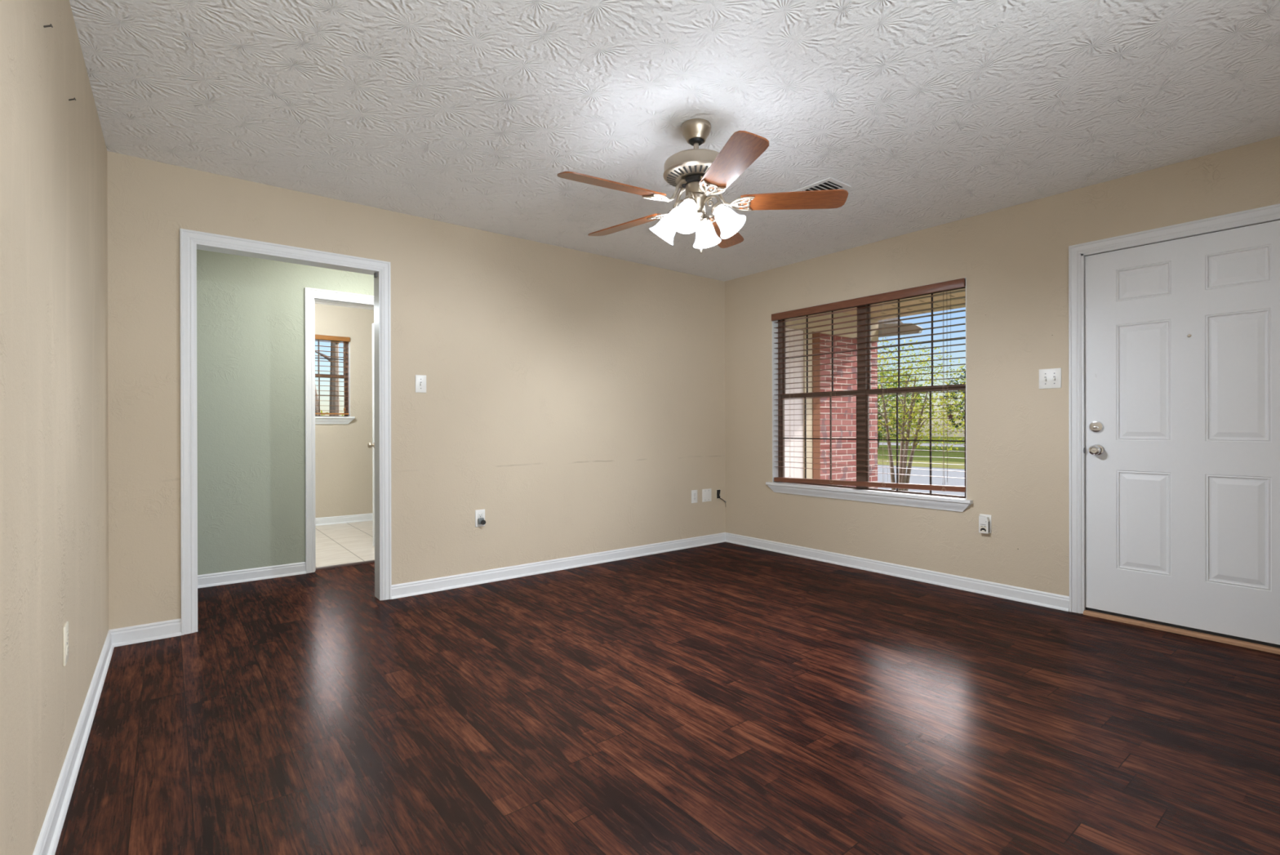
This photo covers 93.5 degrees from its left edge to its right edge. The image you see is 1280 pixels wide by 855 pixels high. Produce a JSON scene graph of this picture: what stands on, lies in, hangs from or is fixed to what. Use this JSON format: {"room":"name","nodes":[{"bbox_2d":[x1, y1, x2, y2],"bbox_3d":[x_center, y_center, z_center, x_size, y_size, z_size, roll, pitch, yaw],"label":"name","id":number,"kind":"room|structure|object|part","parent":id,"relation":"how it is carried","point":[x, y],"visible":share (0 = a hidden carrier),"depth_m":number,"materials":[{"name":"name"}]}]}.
{"room":"empty living room","nodes":[
{"label":"empty living room","id":0,"kind":"room"},
{"bbox_2d":[0,0,108,854],"bbox_3d":[-1.359,-0.141,1.120,0.249,2.440,4.453,0,0,-38],"label":"wall","id":1,"kind":"structure","parent":0,"point":[54,437],"depth_m":1.55,"materials":[{"name":"beige paint"}]},
{"bbox_2d":[43,23,53,27],"bbox_3d":[-1.523,-1.034,1.548,0.019,0.013,0.009,0,0,-31],"label":"nail","id":2,"kind":"object","parent":1,"relation":"attached to","point":[50,24],"visible":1,"depth_m":1.55,"materials":[{"name":"metal"}]},
{"bbox_2d":[62,621,68,666],"bbox_3d":[-1.720,0.647,1.803,0.008,0.116,0.071,0,0,-38],"label":"outlet","id":3,"kind":"object","parent":1,"relation":"attached to","point":[65,628],"visible":1,"depth_m":1.78,"materials":[{"name":"beige plastic"}]},
{"bbox_2d":[66,643,68,655],"bbox_3d":[-1.719,0.666,1.805,0.004,0.028,0.033,0,0,-38],"label":"receptacle","id":4,"kind":"object","parent":3,"relation":"attached to","point":[67,644],"depth_m":1.80,"materials":[{"name":"beige plastic"}]},
{"bbox_2d":[66,631,68,642],"bbox_3d":[-1.719,0.627,1.805,0.004,0.028,0.033,0,0,-38],"label":"receptacle","id":5,"kind":"object","parent":3,"relation":"attached to","point":[67,632],"depth_m":1.80,"materials":[{"name":"beige plastic"}]},
{"bbox_2d":[32,629,114,854],"bbox_3d":[-1.271,1.036,1.233,0.022,0.084,4.380,0,0,-38],"label":"baseboard","id":6,"kind":"structure","parent":1,"relation":"attached to","point":[47,842],"depth_m":1.85,"materials":[{"name":"white paint"}]},
{"bbox_2d":[196,248,373,574],"bbox_3d":[-2.657,-0.142,4.384,4.000,2.440,0.115,0,0,-38],"label":"wall","id":7,"kind":"structure","parent":0,"point":[251,365],"depth_m":4.25,"materials":[{"name":"green paint"}]},
{"bbox_2d":[197,561,306,587],"bbox_3d":[-3.287,1.038,3.800,2.082,0.084,0.022,0,0,-38],"label":"baseboard","id":8,"kind":"structure","parent":7,"relation":"attached to","point":[297,568],"depth_m":4.23,"materials":[{"name":"white paint"}]},
{"bbox_3d":[-3.284,1.073,3.796,2.082,0.016,0.012,0,0,-38],"label":"shoe moulding","id":9,"kind":"part","parent":8,"relation":"part of","materials":[{"name":"white paint"}]},
{"bbox_2d":[304,287,373,573],"bbox_3d":[-2.203,0.021,4.733,0.781,2.112,0.136,0,0,-38],"label":"trim","id":10,"kind":"structure","parent":7,"relation":"attached to","point":[311,295],"depth_m":4.47,"materials":[{"name":"white paint"}]},
{"bbox_3d":[-2.450,0.022,4.463,0.057,2.112,0.018,0,0,-38],"label":"casing","id":11,"kind":"part","parent":10,"relation":"part of","materials":[{"name":"white paint"}]},
{"bbox_3d":[-2.169,-1.007,4.685,0.781,0.057,0.018,0,0,-38],"label":"head casing","id":12,"kind":"part","parent":10,"relation":"part of","materials":[{"name":"white paint"}]},
{"bbox_2d":[367,323,374,546],"bbox_3d":[-2.212,0.064,5.197,0.093,2.000,0.600,0,0,-44],"label":"door","id":13,"kind":"structure","parent":7,"relation":"in","point":[370,445],"depth_m":5.40,"materials":[{"name":"white paint"}]},
{"bbox_3d":[-2.394,0.160,5.362,0.058,0.056,0.056,0,0,-44],"label":"knob","id":14,"kind":"part","parent":13,"relation":"part of","materials":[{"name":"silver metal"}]},
{"bbox_2d":[315,303,373,517],"bbox_3d":[-3.778,-0.141,6.534,3.100,2.440,0.150,0,0,-38],"label":"wall","id":15,"kind":"structure","parent":0,"point":[343,455],"depth_m":6.82,"materials":[{"name":"beige paint"}]},
{"bbox_2d":[315,339,355,423],"bbox_3d":[-3.654,-0.530,6.590,0.945,0.984,0.166,0,0,-38],"label":"window","id":16,"kind":"structure","parent":15,"relation":"in","point":[345,419],"depth_m":6.82,"materials":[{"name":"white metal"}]},
{"bbox_3d":[-3.684,-0.358,6.628,0.805,0.478,0.014,0,0,-38],"label":"sash","id":17,"kind":"part","parent":16,"relation":"part of","materials":[{"name":"clear glass"}]},
{"bbox_3d":[-3.701,-0.775,6.648,0.805,0.432,0.014,0,0,-38],"label":"sash","id":18,"kind":"part","parent":16,"relation":"part of","materials":[{"name":"clear glass"}]},
{"bbox_2d":[315,334,350,414],"bbox_3d":[-3.642,-0.579,6.574,0.861,0.882,0.081,0,0,-38],"label":"window blind","id":19,"kind":"object","parent":16,"relation":"attached to","point":[317,337],"visible":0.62,"depth_m":6.71,"materials":[{"name":"brown wood"}]},
{"bbox_3d":[-3.556,-0.558,6.654,0.030,0.840,0.057,0,0,-38],"label":"ladder cord","id":20,"kind":"part","parent":19,"relation":"part of","materials":[{"name":"fabric"}]},
{"bbox_3d":[-3.648,-0.153,6.584,0.841,0.018,0.052,0,0,-38],"label":"rail","id":21,"kind":"part","parent":19,"relation":"part of","materials":[{"name":"brown wood"}]},
{"bbox_3d":[-3.646,-0.110,6.580,0.945,0.024,0.141,0,0,-38],"label":"sill","id":22,"kind":"part","parent":16,"relation":"part of","materials":[{"name":"white paint"}]},
{"bbox_3d":[-3.690,-0.559,6.635,0.865,0.925,0.050,0,0,-38],"label":"frame","id":23,"kind":"part","parent":16,"relation":"part of","materials":[{"name":"brown wood"}]},
{"bbox_2d":[315,512,373,525],"bbox_3d":[-3.722,1.037,6.468,2.900,0.084,0.022,0,0,-38],"label":"baseboard","id":24,"kind":"structure","parent":15,"relation":"attached to","point":[364,517],"depth_m":6.77,"materials":[{"name":"white paint"}]},
{"bbox_3d":[-3.719,1.071,6.464,2.900,0.016,0.012,0,0,-38],"label":"shoe moulding","id":25,"kind":"part","parent":24,"relation":"part of","materials":[{"name":"white paint"}]},
{"bbox_2d":[315,520,374,567],"bbox_3d":[-3.068,1.137,5.638,3.100,0.121,2.435,0,0,-38],"label":"tile","id":26,"kind":"structure","parent":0,"point":[348,542],"depth_m":5.58,"materials":[{"name":"beige tile"}]},
{"bbox_2d":[106,151,725,629],"bbox_3d":[-0.976,-0.146,4.326,4.470,2.440,0.112,0,0,-38],"label":"wall","id":27,"kind":"structure","parent":0,"point":[573,398],"depth_m":4.12,"materials":[{"name":"beige paint"}]},
{"bbox_2d":[109,617,181,646],"bbox_3d":[-2.497,1.038,3.041,0.283,0.084,0.022,0,0,-38],"label":"baseboard","id":28,"kind":"structure","parent":27,"relation":"attached to","point":[123,636],"depth_m":3.04,"materials":[{"name":"white paint"}]},
{"bbox_3d":[-2.491,1.071,3.040,0.274,0.016,0.012,0,0,-38],"label":"shoe moulding","id":29,"kind":"part","parent":28,"relation":"part of","materials":[{"name":"white paint"}]},
{"bbox_2d":[179,227,391,635],"bbox_3d":[-2.014,0.021,3.499,1.049,2.113,0.134,0,0,-38],"label":"trim","id":30,"kind":"structure","parent":27,"relation":"attached to","point":[190,241],"depth_m":3.35,"materials":[{"name":"white paint"}]},
{"bbox_3d":[-2.368,0.022,3.147,0.057,2.113,0.018,0,0,-38],"label":"casing","id":31,"kind":"part","parent":30,"relation":"part of","materials":[{"name":"white paint"}]},
{"bbox_3d":[-1.980,-1.007,3.452,1.049,0.057,0.018,0,0,-38],"label":"head casing","id":32,"kind":"part","parent":30,"relation":"part of","materials":[{"name":"white paint"}]},
{"bbox_3d":[-1.588,0.020,3.760,0.057,2.113,0.018,0,0,-38],"label":"casing","id":33,"kind":"part","parent":30,"relation":"part of","materials":[{"name":"white paint"}]},
{"bbox_2d":[415,374,426,392],"bbox_3d":[-1.417,-0.283,3.895,0.071,0.114,0.018,0,0,-38],"label":"light switch","id":34,"kind":"object","parent":27,"relation":"attached to","point":[420,380],"visible":1,"depth_m":3.90,"materials":[{"name":"white plastic"}]},
{"bbox_2d":[475,509,484,526],"bbox_3d":[-1.102,0.625,4.149,0.071,0.116,0.008,0,0,-38],"label":"outlet","id":35,"kind":"object","parent":27,"relation":"attached to","point":[478,513],"visible":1,"depth_m":4.14,"materials":[{"name":"white plastic"}]},
{"bbox_2d":[478,517,485,524],"bbox_3d":[-1.085,0.645,4.133,0.047,0.044,0.037,0,0,-38],"label":"plug","id":36,"kind":"object","parent":35,"relation":"attached to","point":[481,520],"visible":1,"depth_m":4.12,"materials":[{"name":"plastic"}]},
{"bbox_2d":[391,532,725,599],"bbox_3d":[-0.377,1.030,4.711,3.018,0.084,0.022,0,0,-38],"label":"baseboard","id":37,"kind":"structure","parent":27,"relation":"attached to","point":[434,584],"depth_m":4.44,"materials":[{"name":"white paint"}]},
{"bbox_2d":[691,489,697,502],"bbox_3d":[0.489,0.620,5.403,0.071,0.116,0.008,0,0,-38],"label":"outlet","id":38,"kind":"object","parent":27,"relation":"attached to","point":[694,492],"visible":1,"depth_m":5.40,"materials":[{"name":"white plastic"}]},
{"bbox_2d":[702,488,711,502],"bbox_3d":[0.611,0.619,5.500,0.115,0.116,0.007,0,0,-38],"label":"blank wall plate","id":39,"kind":"object","parent":27,"relation":"attached to","point":[706,493],"visible":1,"depth_m":5.49,"materials":[{"name":"white plastic"}]},
{"bbox_2d":[716,488,720,498],"bbox_3d":[0.735,0.619,5.590,0.051,0.084,0.017,0,0,-38],"label":"junction box","id":40,"kind":"object","parent":27,"relation":"attached to","point":[718,491],"visible":1,"depth_m":5.59,"materials":[{"name":"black plastic"}]},
{"bbox_2d":[54,542,1279,854],"bbox_3d":[-0.342,1.135,2.630,5.660,0.120,5.665,0,0,-38],"label":"floor","id":41,"kind":"structure","parent":0,"point":[722,698],"depth_m":2.19,"materials":[{"name":"brown wood"}]},
{"bbox_2d":[315,560,374,569],"bbox_3d":[-2.219,1.069,4.757,0.654,0.014,0.056,0,0,-38],"label":"threshold","id":42,"kind":"object","parent":41,"relation":"on","point":[369,561],"visible":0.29,"depth_m":4.68,"materials":[{"name":"brown wood"}]},
{"bbox_2d":[1083,609,1279,654],"bbox_3d":[2.881,1.056,3.117,0.172,0.019,0.932,0,0,-38],"label":"threshold","id":43,"kind":"object","parent":41,"relation":"on","point":[1161,627],"visible":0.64,"depth_m":3.09,"materials":[{"name":"brown wood"}]},
{"bbox_2d":[69,0,1279,310],"bbox_3d":[-1.086,-1.440,3.596,5.900,0.150,8.300,0,0,-38],"label":"ceiling","id":44,"kind":"structure","parent":0,"point":[469,113],"depth_m":2.50,"materials":[{"name":"white paint"}]},
{"bbox_2d":[557,118,848,253],"bbox_3d":[0.217,-1.077,2.719,1.257,0.578,1.266,0,0,-38],"label":"ceiling fan","id":45,"kind":"object","parent":44,"relation":"hanging from","point":[694,171],"visible":1,"depth_m":2.64,"materials":[{"name":"brown wood"}]},
{"bbox_3d":[-0.114,-1.008,2.503,0.466,0.006,0.136,0,13,-31],"label":"blade","id":46,"kind":"part","parent":45,"relation":"part of","materials":[{"name":"brown wood"}]},
{"bbox_3d":[-0.066,-1.008,3.004,0.466,0.006,0.136,0,13,41],"label":"blade","id":47,"kind":"part","parent":45,"relation":"part of","materials":[{"name":"brown wood"}]},
{"bbox_3d":[0.106,-0.918,2.775,0.131,0.153,0.144,0,0,-38],"label":"lamp shade","id":48,"kind":"part","parent":45,"relation":"part of","materials":[{"name":"white glass"}]},
{"bbox_3d":[0.188,-1.011,2.748,0.080,0.059,0.016,0,0,23],"label":"light arm","id":49,"kind":"part","parent":45,"relation":"part of","materials":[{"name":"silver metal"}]},
{"bbox_3d":[0.200,-0.918,2.572,0.144,0.153,0.131,0,0,-38],"label":"lamp shade","id":50,"kind":"part","parent":45,"relation":"part of","materials":[{"name":"white glass"}]},
{"bbox_3d":[0.210,-0.954,2.610,0.049,0.055,0.043,0,0,-38],"label":"bulb","id":51,"kind":"part","parent":45,"relation":"part of","materials":[{"name":"white glass"}]},
{"bbox_3d":[0.227,-1.011,2.654,0.016,0.059,0.080,0,0,23],"label":"light arm","id":52,"kind":"part","parent":45,"relation":"part of","materials":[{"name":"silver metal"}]},
{"bbox_3d":[0.310,-0.918,2.869,0.144,0.153,0.131,0,0,-38],"label":"lamp shade","id":53,"kind":"part","parent":45,"relation":"part of","materials":[{"name":"white glass"}]},
{"bbox_3d":[0.321,-1.011,2.692,0.080,0.059,0.016,0,0,23],"label":"light arm","id":54,"kind":"part","parent":45,"relation":"part of","materials":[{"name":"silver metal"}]},
{"bbox_3d":[0.425,-1.010,3.113,0.136,0.006,0.466,-14,-5,23],"label":"blade","id":55,"kind":"part","parent":45,"relation":"part of","materials":[{"name":"brown wood"}]},
{"bbox_3d":[0.403,-0.918,2.665,0.131,0.153,0.144,0,0,-38],"label":"lamp shade","id":56,"kind":"part","parent":45,"relation":"part of","materials":[{"name":"white glass"}]},
{"bbox_3d":[0.347,-1.009,2.302,0.136,0.006,0.466,13,-3,-12],"label":"blade","id":57,"kind":"part","parent":45,"relation":"part of","materials":[{"name":"brown wood"}]},
{"bbox_3d":[0.681,-1.010,2.679,0.466,0.006,0.136,0,-13,5],"label":"blade","id":58,"kind":"part","parent":45,"relation":"part of","materials":[{"name":"brown wood"}]},
{"bbox_2d":[791,177,851,191],"bbox_3d":[1.024,-1.364,3.472,0.201,0.011,0.306,0,0,-38],"label":"ceiling vent","id":59,"kind":"object","parent":44,"relation":"in","point":[829,183],"visible":0.47,"depth_m":3.40,"materials":[{"name":"white metal"}]},
{"bbox_2d":[724,135,1279,595],"bbox_3d":[2.216,-0.153,3.975,0.150,2.440,4.612,0,0,-38],"label":"wall","id":60,"kind":"structure","parent":0,"point":[1013,260],"depth_m":3.81,"materials":[{"name":"beige paint"}]},
{"bbox_2d":[765,277,973,511],"bbox_3d":[1.677,-0.214,4.606,0.166,1.541,1.690,0,0,-38],"label":"window","id":61,"kind":"structure","parent":60,"relation":"in","point":[913,499],"depth_m":4.62,"materials":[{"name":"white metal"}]},
{"bbox_3d":[1.466,0.093,4.953,0.014,0.764,0.735,0,0,-38],"label":"sash","id":62,"kind":"part","parent":61,"relation":"part of","materials":[{"name":"clear glass"}]},
{"bbox_3d":[1.484,-0.603,4.968,0.014,0.703,0.735,0,0,-38],"label":"sash","id":63,"kind":"part","parent":61,"relation":"part of","materials":[{"name":"clear glass"}]},
{"bbox_2d":[771,277,965,492],"bbox_3d":[1.661,-0.256,4.595,0.078,1.448,1.600,0,0,-38],"label":"window blind","id":64,"kind":"object","parent":61,"relation":"attached to","point":[961,282],"visible":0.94,"depth_m":4.46,"materials":[{"name":"brown wood"}]},
{"bbox_3d":[1.285,-0.247,5.087,0.057,1.362,0.030,0,0,-38],"label":"ladder cord","id":65,"kind":"part","parent":64,"relation":"part of","materials":[{"name":"brown fabric"}]},
{"bbox_3d":[1.532,-0.247,4.772,0.057,1.362,0.030,0,0,-38],"label":"ladder cord","id":66,"kind":"part","parent":64,"relation":"part of","materials":[{"name":"brown fabric"}]},
{"bbox_3d":[1.671,0.430,4.603,0.052,0.076,1.588,0,0,-38],"label":"rail","id":67,"kind":"part","parent":64,"relation":"part of","materials":[{"name":"brown wood"}]},
{"bbox_3d":[1.806,-0.247,4.425,0.057,1.362,0.030,0,0,-38],"label":"ladder cord","id":68,"kind":"part","parent":64,"relation":"part of","materials":[{"name":"fabric"}]},
{"bbox_3d":[2.075,-0.247,4.083,0.057,1.362,0.030,0,0,-38],"label":"ladder cord","id":69,"kind":"part","parent":64,"relation":"part of","materials":[{"name":"fabric"}]},
{"bbox_3d":[2.075,-0.505,4.019,0.004,0.825,0.003,0,0,-38],"label":"lift cord","id":70,"kind":"part","parent":64,"relation":"part of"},
{"bbox_3d":[1.669,0.485,4.599,0.141,0.024,1.690,0,0,-38],"label":"sill","id":71,"kind":"part","parent":61,"relation":"part of","materials":[{"name":"white paint"}]},
{"bbox_3d":[1.965,0.092,4.319,0.014,0.764,0.735,0,0,-38],"label":"sash","id":72,"kind":"part","parent":61,"relation":"part of","materials":[{"name":"clear glass"}]},
{"bbox_3d":[1.984,-0.603,4.334,0.014,0.703,0.735,0,0,-38],"label":"sash","id":73,"kind":"part","parent":61,"relation":"part of","materials":[{"name":"clear glass"}]},
{"bbox_2d":[725,532,1069,611],"bbox_3d":[1.642,1.026,4.570,0.022,0.084,2.743,0,0,-38],"label":"baseboard","id":74,"kind":"structure","parent":60,"relation":"attached to","point":[1051,600],"depth_m":4.20,"materials":[{"name":"white paint"}]},
{"bbox_2d":[878,323,922,337],"bbox_3d":[3.359,-1.321,4.742,2.600,0.470,4.800,0,0,-38],"label":"porch roof","id":75,"kind":"structure","parent":60,"relation":"attached to","point":[886,325],"depth_m":7.11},
{"bbox_2d":[837,288,965,319],"bbox_3d":[3.323,-1.336,4.714,2.510,0.080,4.600,0,0,-38],"label":"ceiling","id":76,"kind":"structure","parent":75,"relation":"attached to","point":[962,293],"depth_m":6.42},
{"bbox_2d":[979,513,991,533],"bbox_3d":[2.213,0.615,3.855,0.008,0.116,0.071,0,0,-38],"label":"outlet","id":77,"kind":"object","parent":60,"relation":"attached to","point":[986,515],"visible":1,"depth_m":3.83,"materials":[{"name":"white plastic"}]},
{"bbox_2d":[978,515,990,533],"bbox_3d":[2.199,0.620,3.843,0.027,0.106,0.056,0,0,-38],"label":"plug","id":78,"kind":"object","parent":77,"relation":"attached to","point":[984,521],"visible":1,"depth_m":3.83,"materials":[{"name":"white plastic"}]},
{"bbox_2d":[1039,368,1061,388],"bbox_3d":[2.430,-0.290,3.568,0.018,0.117,0.115,0,0,-38],"label":"light switch","id":79,"kind":"object","parent":60,"relation":"attached to","point":[1051,378],"visible":1,"depth_m":3.57,"materials":[{"name":"white plastic"}]},
{"bbox_2d":[1068,203,1279,613],"bbox_3d":[2.877,0.007,3.123,0.168,2.118,1.055,0,0,-38],"label":"trim","id":80,"kind":"structure","parent":60,"relation":"attached to","point":[1077,253],"depth_m":3.45,"materials":[{"name":"white paint"}]},
{"bbox_3d":[2.509,0.008,3.468,0.018,2.118,0.057,0,0,-38],"label":"casing","id":81,"kind":"part","parent":80,"relation":"part of","materials":[{"name":"white paint"}]},
{"bbox_3d":[2.815,-1.023,3.075,0.018,0.057,1.055,0,0,-38],"label":"head casing","id":82,"kind":"part","parent":80,"relation":"part of","materials":[{"name":"white paint"}]},
{"bbox_2d":[1084,219,1279,648],"bbox_3d":[2.829,0.024,3.086,0.116,2.045,0.945,0,0,-38],"label":"door","id":83,"kind":"structure","parent":60,"relation":"in","point":[1182,335],"depth_m":3.11,"materials":[{"name":"grey paint"}]},
{"bbox_3d":[2.566,0.128,3.388,0.064,0.066,0.066,0,0,-38],"label":"knob","id":84,"kind":"part","parent":83,"relation":"part of","materials":[{"name":"silver metal"}]},
{"label":"outside","id":85,"kind":"structure","parent":0,"visible":0},
{"bbox_2d":[877,435,964,462],"bbox_3d":[22.168,1.335,35.214,69.850,0.300,100.000,0,0,-38],"label":"lawn","id":86,"kind":"structure","parent":85,"point":[939,454],"depth_m":29.65,"materials":[{"name":"green plant"}]},
{"bbox_2d":[784,311,902,488],"bbox_3d":[1.708,-0.285,7.368,3.248,3.100,1.630,0,0,-38],"label":"house wing","id":87,"kind":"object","parent":86,"relation":"on","point":[816,422],"visible":0.28,"depth_m":6.64,"materials":[{"name":"red brick"}]},
{"bbox_2d":[812,331,820,479],"bbox_3d":[1.902,-0.032,6.511,0.125,1.995,0.024,0,0,-38],"label":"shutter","id":88,"kind":"object","parent":87,"relation":"hanging from","point":[815,418],"depth_m":6.50,"materials":[{"name":"brown wood"}]},
{"bbox_2d":[877,367,929,447],"bbox_3d":[14.495,-1.218,36.809,6.057,4.879,6.242,0,0,-38],"label":"shade tree","id":89,"kind":"object","parent":86,"relation":"on","point":[879,434],"visible":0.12,"depth_m":35.92,"materials":[{"name":"green plant"}]},
{"bbox_2d":[877,337,965,491],"bbox_3d":[4.133,-0.053,8.895,1.560,2.669,1.958,0,0,-38],"label":"crape myrtle","id":90,"kind":"object","parent":86,"relation":"on","point":[902,479],"visible":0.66,"depth_m":8.88,"materials":[{"name":"green plant"}]},
{"bbox_2d":[938,366,965,430],"bbox_3d":[20.073,-1.433,32.946,6.105,5.290,6.957,0,0,-38],"label":"shade tree","id":91,"kind":"object","parent":86,"relation":"on","point":[961,375],"visible":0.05,"depth_m":33.93,"materials":[{"name":"green plant"}]},
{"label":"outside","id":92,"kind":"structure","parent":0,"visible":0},
{"bbox_3d":[-30.619,1.477,21.384,30.100,0.300,56.400,0,0,-38],"label":"ground","id":93,"kind":"structure","parent":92,"visible":0},
{"bbox_2d":[315,341,339,415],"bbox_3d":[-6.219,-1.206,12.207,2.111,5.034,0.958,0,0,-21],"label":"bare tree","id":94,"kind":"object","parent":93,"relation":"on","point":[334,400],"visible":0.05,"depth_m":12.21,"materials":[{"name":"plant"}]},
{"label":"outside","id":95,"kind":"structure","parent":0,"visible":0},
{"bbox_2d":[879,442,964,446],"bbox_3d":[23.680,1.174,36.405,6.000,0.012,100.000,0,0,-38],"label":"street","id":96,"kind":"structure","parent":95,"point":[891,443],"depth_m":41.11,"materials":[{"name":"grey asphalt"}]},
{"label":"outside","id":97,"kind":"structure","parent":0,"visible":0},
{"bbox_2d":[877,458,964,469],"bbox_3d":[7.144,1.226,23.379,3.300,0.015,100.000,0,0,-38],"label":"verge","id":98,"kind":"structure","parent":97,"point":[922,464],"depth_m":19.94,"materials":[{"name":"green plant"}]},
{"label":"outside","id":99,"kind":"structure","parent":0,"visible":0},
{"bbox_2d":[877,464,964,496],"bbox_3d":[3.040,1.242,20.146,7.050,0.010,100.000,0,0,-38],"label":"street","id":100,"kind":"structure","parent":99,"point":[914,479],"depth_m":14.69,"materials":[{"name":"concrete"}]}
]}

